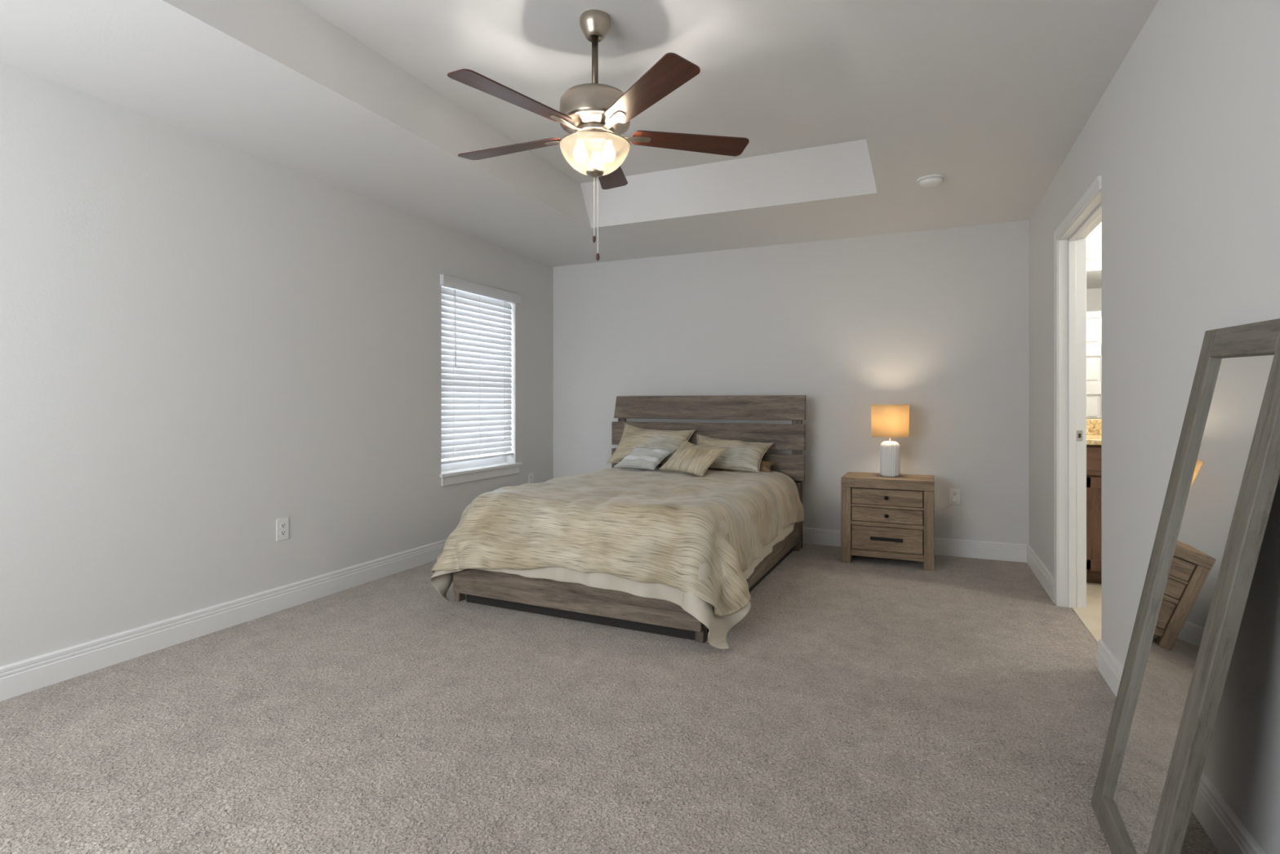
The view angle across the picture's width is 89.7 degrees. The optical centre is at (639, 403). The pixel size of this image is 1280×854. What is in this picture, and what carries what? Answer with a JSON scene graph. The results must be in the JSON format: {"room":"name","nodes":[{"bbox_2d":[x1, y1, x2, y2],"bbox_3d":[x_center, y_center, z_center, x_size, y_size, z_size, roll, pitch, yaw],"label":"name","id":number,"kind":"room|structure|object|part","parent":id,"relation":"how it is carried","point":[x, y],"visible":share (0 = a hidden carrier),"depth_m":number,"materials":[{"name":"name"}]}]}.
{"room":"bedroom","nodes":[
{"label":"bedroom","id":0,"kind":"room"},
{"bbox_2d":[0,62,553,666],"bbox_3d":[-2.083,-0.095,3.483,0.150,2.460,6.218,0,0,24],"label":"wall","id":1,"kind":"structure","parent":0,"point":[206,344],"depth_m":3.13,"materials":[{"name":"white paint"}]},
{"bbox_2d":[0,538,446,701],"bbox_3d":[-2.008,1.071,3.450,0.015,0.127,5.918,0,0,24],"label":"baseboard","id":2,"kind":"structure","parent":1,"relation":"attached to","point":[22,677],"depth_m":3.08,"materials":[{"name":"white paint"}]},
{"bbox_2d":[275,517,288,541],"bbox_3d":[-1.969,0.694,3.547,0.009,0.120,0.075,0,0,24],"label":"wall outlet","id":3,"kind":"object","parent":1,"relation":"attached to","point":[282,524],"visible":1,"depth_m":3.54,"materials":[{"name":"white plastic"}]},
{"bbox_2d":[280,529,285,535],"bbox_3d":[-1.966,0.715,3.546,0.002,0.030,0.033,0,0,24],"label":"receptacle","id":4,"kind":"object","parent":3,"relation":"attached to","point":[282,532],"depth_m":3.54,"materials":[{"name":"grey plastic"}]},
{"bbox_2d":[280,522,285,528],"bbox_3d":[-1.966,0.673,3.546,0.002,0.030,0.033,0,0,24],"label":"receptacle","id":5,"kind":"object","parent":3,"relation":"attached to","point":[282,525],"depth_m":3.54,"materials":[{"name":"grey plastic"}]},
{"bbox_2d":[440,285,522,486],"bbox_3d":[-1.313,-0.142,5.206,0.173,1.505,1.037,0,0,24],"label":"window","id":6,"kind":"structure","parent":1,"relation":"in","point":[455,473],"depth_m":5.15,"materials":[{"name":"white plastic"}]},
{"bbox_2d":[440,274,521,463],"bbox_3d":[-1.277,-0.246,5.180,0.093,1.393,1.006,0,0,24],"label":"window blind","id":7,"kind":"object","parent":6,"relation":"attached to","point":[476,332],"visible":0.88,"depth_m":5.13,"materials":[{"name":"white plastic"}]},
{"bbox_3d":[-1.304,0.440,5.168,0.052,0.020,0.922,0,0,24],"label":"rail","id":8,"kind":"part","parent":7,"relation":"part of","materials":[{"name":"white plastic"}]},
{"bbox_3d":[-1.151,-0.215,5.450,0.002,1.300,0.003,0,0,24],"label":"ladder cord","id":9,"kind":"part","parent":7,"relation":"part of","materials":[{"name":"white fabric"}]},
{"bbox_3d":[-1.293,0.532,5.197,0.128,0.026,1.037,0,0,24],"label":"sill","id":10,"kind":"part","parent":6,"relation":"part of","materials":[{"name":"white"}]},
{"bbox_2d":[0,0,1159,266],"bbox_3d":[-0.212,-1.516,2.666,3.934,0.422,5.918,0,0,24],"label":"ceiling","id":11,"kind":"structure","parent":0,"point":[842,107],"depth_m":3.01,"materials":[{"name":"white paint"}]},
{"bbox_2d":[447,9,749,260],"bbox_3d":[-0.233,-1.101,2.706,1.240,1.012,1.298,0,0,24],"label":"ceiling fan","id":12,"kind":"object","parent":11,"relation":"hanging from","point":[594,116],"visible":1,"depth_m":2.58,"materials":[{"name":"brown wood"}]},
{"bbox_3d":[-0.568,-1.125,2.850,0.510,0.006,0.138,0,11,23],"label":"fan blade","id":13,"kind":"part","parent":12,"relation":"part of","materials":[{"name":"brown wood"}]},
{"bbox_3d":[-0.460,-1.125,2.377,0.138,0.006,0.510,14,9,40],"label":"fan blade","id":14,"kind":"part","parent":12,"relation":"part of","materials":[{"name":"brown wood"}]},
{"bbox_3d":[-0.192,-0.824,2.687,0.004,0.247,0.004,0,0,-44],"label":"pull chain","id":15,"kind":"part","parent":12,"relation":"part of","materials":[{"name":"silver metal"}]},
{"bbox_3d":[-0.188,-1.017,2.687,0.294,0.114,0.294,0,0,24],"label":"lamp shade","id":16,"kind":"part","parent":12,"relation":"part of","materials":[{"name":"white glass"}]},
{"bbox_3d":[-0.177,-0.787,2.687,0.004,0.320,0.004,0,0,-44],"label":"pull chain","id":17,"kind":"part","parent":12,"relation":"part of","materials":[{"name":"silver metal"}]},
{"bbox_3d":[-0.151,-1.125,3.099,0.138,0.006,0.510,-11,-1,5],"label":"fan blade","id":18,"kind":"part","parent":12,"relation":"part of","materials":[{"name":"brown wood"}]},
{"bbox_3d":[0.024,-1.125,2.333,0.138,0.006,0.510,12,-6,-30],"label":"fan blade","id":19,"kind":"part","parent":12,"relation":"part of","materials":[{"name":"brown wood"}]},
{"bbox_3d":[0.215,-1.125,2.779,0.510,0.006,0.138,0,-11,-13],"label":"fan blade","id":20,"kind":"part","parent":12,"relation":"part of","materials":[{"name":"brown wood"}]},
{"bbox_2d":[916,173,945,188],"bbox_3d":[1.692,-1.284,3.740,0.152,0.041,0.152,0,0,24],"label":"smoke detector","id":21,"kind":"object","parent":11,"relation":"attached to","point":[933,180],"visible":1,"depth_m":3.70,"materials":[{"name":"white plastic"}]},
{"bbox_2d":[0,543,1220,853],"bbox_3d":[-0.184,1.135,2.654,4.014,0.001,5.918,0,0,24],"label":"floor","id":22,"kind":"structure","parent":0,"point":[865,704],"depth_m":2.22,"materials":[{"name":"beige carpet"}]},
{"bbox_2d":[453,395,805,643],"bbox_3d":[0.057,0.536,4.372,1.689,1.197,2.265,0,0,25],"label":"bed","id":23,"kind":"object","parent":22,"relation":"on","point":[571,601],"visible":0.47,"depth_m":4.27,"materials":[{"name":"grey wood"}]},
{"bbox_3d":[-1.043,0.970,3.711,0.048,0.330,0.054,0,0,25],"label":"leg","id":24,"kind":"part","parent":23,"relation":"part of","materials":[{"name":"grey wood"}]},
{"bbox_3d":[-0.380,0.931,3.345,1.490,0.283,0.035,0,0,25],"label":"footboard","id":25,"kind":"part","parent":23,"relation":"part of","materials":[{"name":"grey wood"}]},
{"bbox_2d":[430,466,804,648],"bbox_3d":[0.041,0.819,4.217,1.944,0.630,2.251,0,0,25],"label":"duvet","id":26,"kind":"object","parent":23,"relation":"on","point":[690,541],"visible":0.98,"depth_m":3.39,"materials":[{"name":"beige fabric"}]},
{"bbox_2d":[613,445,675,469],"bbox_3d":[0.027,0.433,5.083,0.454,0.169,0.224,0,0,24],"label":"lumbar pillow","id":27,"kind":"object","parent":26,"relation":"on","point":[641,457],"visible":1,"depth_m":5.04,"materials":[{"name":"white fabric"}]},
{"bbox_2d":[605,422,695,463],"bbox_3d":[0.086,0.337,5.324,0.715,0.330,0.282,0,0,24],"label":"pillow","id":28,"kind":"object","parent":26,"relation":"on","point":[633,437],"visible":0.61,"depth_m":5.27,"materials":[{"name":"beige fabric"}]},
{"bbox_2d":[658,440,728,476],"bbox_3d":[0.403,0.404,4.832,0.430,0.243,0.306,0,0,39],"label":"throw pillow","id":29,"kind":"object","parent":26,"relation":"on","point":[690,458],"visible":1,"depth_m":4.76,"materials":[{"name":"beige fabric"}]},
{"bbox_2d":[696,434,773,472],"bbox_3d":[0.694,0.386,5.029,0.653,0.261,0.278,0,0,24],"label":"pillow","id":30,"kind":"object","parent":26,"relation":"on","point":[741,455],"visible":0.72,"depth_m":4.94,"materials":[{"name":"beige fabric"}]},
{"bbox_2d":[707,460,774,472],"bbox_3d":[0.780,0.490,5.011,0.528,0.122,0.156,0,0,24],"label":"pillow","id":31,"kind":"object","parent":26,"relation":"on","point":[765,466],"visible":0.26,"depth_m":4.94,"materials":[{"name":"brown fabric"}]},
{"bbox_3d":[-0.159,0.575,5.710,0.065,1.120,0.034,0,0,25],"label":"headboard post","id":32,"kind":"part","parent":23,"relation":"part of","materials":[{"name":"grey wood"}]},
{"bbox_3d":[0.292,0.970,3.075,0.045,0.330,0.054,0,0,25],"label":"leg","id":33,"kind":"part","parent":23,"relation":"part of","materials":[{"name":"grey wood"}]},
{"bbox_3d":[0.755,0.922,3.984,0.030,0.275,2.094,0,0,25],"label":"rail","id":34,"kind":"part","parent":23,"relation":"part of","materials":[{"name":"grey wood"}]},
{"bbox_3d":[1.206,0.875,4.965,0.060,0.520,0.054,0,0,25],"label":"leg","id":35,"kind":"part","parent":23,"relation":"part of","materials":[{"name":"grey wood"}]},
{"bbox_3d":[1.234,0.575,5.046,0.080,1.120,0.034,0,0,25],"label":"headboard post","id":36,"kind":"part","parent":23,"relation":"part of","materials":[{"name":"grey wood"}]},
{"bbox_2d":[840,471,934,570],"bbox_3d":[1.792,0.832,4.650,0.606,0.606,0.437,0,0,24],"label":"nightstand","id":37,"kind":"object","parent":22,"relation":"on","point":[893,517],"visible":1,"depth_m":4.48,"materials":[{"name":"brown wood"}]},
{"bbox_3d":[1.478,0.866,4.611,0.066,0.538,0.066,0,0,24],"label":"leg","id":38,"kind":"part","parent":37,"relation":"part of","materials":[{"name":"brown wood"}]},
{"bbox_3d":[1.708,0.943,4.464,0.210,0.022,0.030,0,0,24],"label":"bar handle","id":39,"kind":"part","parent":37,"relation":"part of","materials":[{"name":"black metal"}]},
{"bbox_3d":[1.720,0.897,4.490,0.473,0.365,0.018,0,0,24],"label":"rail","id":40,"kind":"part","parent":37,"relation":"part of","materials":[{"name":"brown wood"}]},
{"bbox_3d":[1.718,0.950,4.486,0.464,0.166,0.018,0,0,24],"label":"drawer","id":41,"kind":"part","parent":37,"relation":"part of","materials":[{"name":"brown wood"}]},
{"bbox_3d":[1.718,0.782,4.486,0.464,0.097,0.018,0,0,24],"label":"drawer","id":42,"kind":"part","parent":37,"relation":"part of","materials":[{"name":"brown wood"}]},
{"bbox_3d":[1.718,0.657,4.486,0.464,0.109,0.018,0,0,24],"label":"drawer","id":43,"kind":"part","parent":37,"relation":"part of","materials":[{"name":"brown wood"}]},
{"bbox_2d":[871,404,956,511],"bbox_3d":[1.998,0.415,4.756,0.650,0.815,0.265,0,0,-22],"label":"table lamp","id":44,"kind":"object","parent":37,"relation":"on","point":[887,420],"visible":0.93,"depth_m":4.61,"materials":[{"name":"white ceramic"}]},
{"bbox_3d":[1.819,0.127,4.683,0.260,0.235,0.260,0,0,24],"label":"lamp shade","id":45,"kind":"part","parent":44,"relation":"part of","materials":[{"name":"fabric"}]},
{"bbox_3d":[1.971,0.866,4.390,0.066,0.538,0.066,0,0,24],"label":"leg","id":46,"kind":"part","parent":37,"relation":"part of","materials":[{"name":"brown wood"}]},
{"bbox_2d":[1090,318,1279,853],"bbox_3d":[1.296,0.484,1.533,0.270,1.346,0.522,0,0,24],"label":"floor mirror","id":47,"kind":"object","parent":22,"relation":"on","point":[1225,473],"visible":1,"depth_m":1.49,"materials":[{"name":"grey wood"}]},
{"bbox_2d":[553,220,1028,544],"bbox_3d":[1.002,-0.095,5.447,3.934,2.460,0.150,0,0,24],"label":"wall","id":48,"kind":"structure","parent":0,"point":[933,322],"depth_m":5.11,"materials":[{"name":"white paint"}]},
{"bbox_2d":[802,527,1026,562],"bbox_3d":[0.969,1.071,5.371,3.906,0.127,0.015,0,0,24],"label":"baseboard","id":49,"kind":"structure","parent":48,"relation":"attached to","point":[1002,551],"depth_m":4.75,"materials":[{"name":"white"}]},
{"bbox_2d":[949,488,960,504],"bbox_3d":[2.338,0.692,4.777,0.075,0.120,0.009,0,0,24],"label":"wall outlet","id":50,"kind":"object","parent":48,"relation":"attached to","point":[953,492],"visible":1,"depth_m":4.77,"materials":[{"name":"white plastic"}]},
{"bbox_2d":[1071,582,1101,643],"bbox_3d":[3.060,1.143,2.866,1.783,0.024,3.300,0,0,24],"label":"floor","id":51,"kind":"structure","parent":0,"point":[1091,616],"depth_m":3.50,"materials":[{"name":"tile"}]},
{"bbox_2d":[1086,444,1101,583],"bbox_3d":[3.566,0.696,4.046,1.500,0.871,0.727,0,0,24],"label":"vanity cabinet","id":52,"kind":"object","parent":51,"relation":"on","point":[1093,451],"visible":0.03,"depth_m":3.99,"materials":[{"name":"brown wood"}]},
{"bbox_2d":[1086,418,1101,444],"bbox_3d":[3.570,0.185,4.033,1.550,0.145,0.748,0,0,24],"label":"countertop","id":53,"kind":"structure","parent":52,"relation":"on","point":[1093,425],"depth_m":4.56,"materials":[{"name":"beige stone"}]},
{"bbox_3d":[2.969,0.359,3.923,0.480,0.172,0.024,0,0,24],"label":"drawer","id":54,"kind":"part","parent":52,"relation":"part of","materials":[{"name":"brown wood"}]},
{"bbox_3d":[2.969,0.748,3.925,0.480,0.575,0.020,0,0,24],"label":"door","id":55,"kind":"part","parent":52,"relation":"part of","materials":[{"name":"brown wood"}]},
{"bbox_2d":[1086,222,1101,418],"bbox_3d":[3.767,-0.085,4.412,1.722,2.440,0.100,0,0,24],"label":"wall","id":56,"kind":"structure","parent":0,"point":[1092,239],"depth_m":4.59,"materials":[{"name":"white paint"}]},
{"bbox_2d":[1086,270,1101,417],"bbox_3d":[3.719,-0.420,4.373,1.480,1.050,0.006,0,0,24],"label":"wall mirror","id":57,"kind":"object","parent":56,"relation":"attached to","point":[1093,277],"visible":0.02,"depth_m":4.58,"materials":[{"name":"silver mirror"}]},
{"bbox_2d":[1086,236,1101,259],"bbox_3d":[3.567,-1.092,4.326,1.040,0.154,0.213,0,0,24],"label":"vanity light","id":58,"kind":"object","parent":56,"relation":"attached to","point":[1092,253],"visible":0.06,"depth_m":4.52,"materials":[{"name":"white glass"}]},
{"bbox_3d":[3.604,-1.065,4.411,1.040,0.080,0.028,0,0,24],"label":"plate","id":59,"kind":"part","parent":58,"relation":"part of","materials":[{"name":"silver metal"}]},
{"bbox_3d":[3.229,-1.090,4.450,0.170,0.150,0.170,0,0,24],"label":"lamp shade","id":60,"kind":"part","parent":58,"relation":"part of","materials":[{"name":"white glass"}]},
{"bbox_2d":[1086,418,1101,435],"bbox_3d":[3.716,0.169,4.366,1.550,0.111,0.020,0,0,24],"label":"backsplash","id":61,"kind":"structure","parent":56,"relation":"attached to","point":[1093,425],"depth_m":4.57,"materials":[{"name":"beige stone"}]},
{"bbox_2d":[1028,0,1279,853],"bbox_3d":[1.647,-0.095,1.855,0.121,2.460,6.218,0,0,24],"label":"wall","id":62,"kind":"structure","parent":0,"point":[1183,140],"depth_m":1.98,"materials":[{"name":"white paint"}]},
{"bbox_2d":[1026,544,1053,602],"bbox_3d":[2.564,1.071,4.128,0.015,0.127,1.017,0,0,24],"label":"baseboard","id":63,"kind":"structure","parent":62,"relation":"attached to","point":[1045,577],"depth_m":4.04,"materials":[{"name":"white"}]},
{"bbox_2d":[1053,175,1101,608],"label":"door frame","id":64,"kind":"structure","parent":62,"relation":"in","point":[1070,236],"depth_m":3.57,"materials":[{"name":"white"}]},
{"bbox_3d":[2.431,0.180,3.559,0.028,0.060,0.002,0,0,24],"label":"strike plate","id":65,"kind":"part","parent":64,"relation":"part of","materials":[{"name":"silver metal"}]},
{"bbox_3d":[2.277,0.082,3.131,0.014,2.106,1.032,0,0,24],"label":"casing","id":66,"kind":"part","parent":64,"relation":"part of","materials":[{"name":"white wood"}]},
{"bbox_2d":[1097,639,1265,853],"bbox_3d":[1.182,1.071,0.960,0.015,0.127,3.904,0,0,24],"label":"baseboard","id":67,"kind":"structure","parent":62,"relation":"attached to","point":[1226,831],"depth_m":1.66,"materials":[{"name":"white"}]}
]}

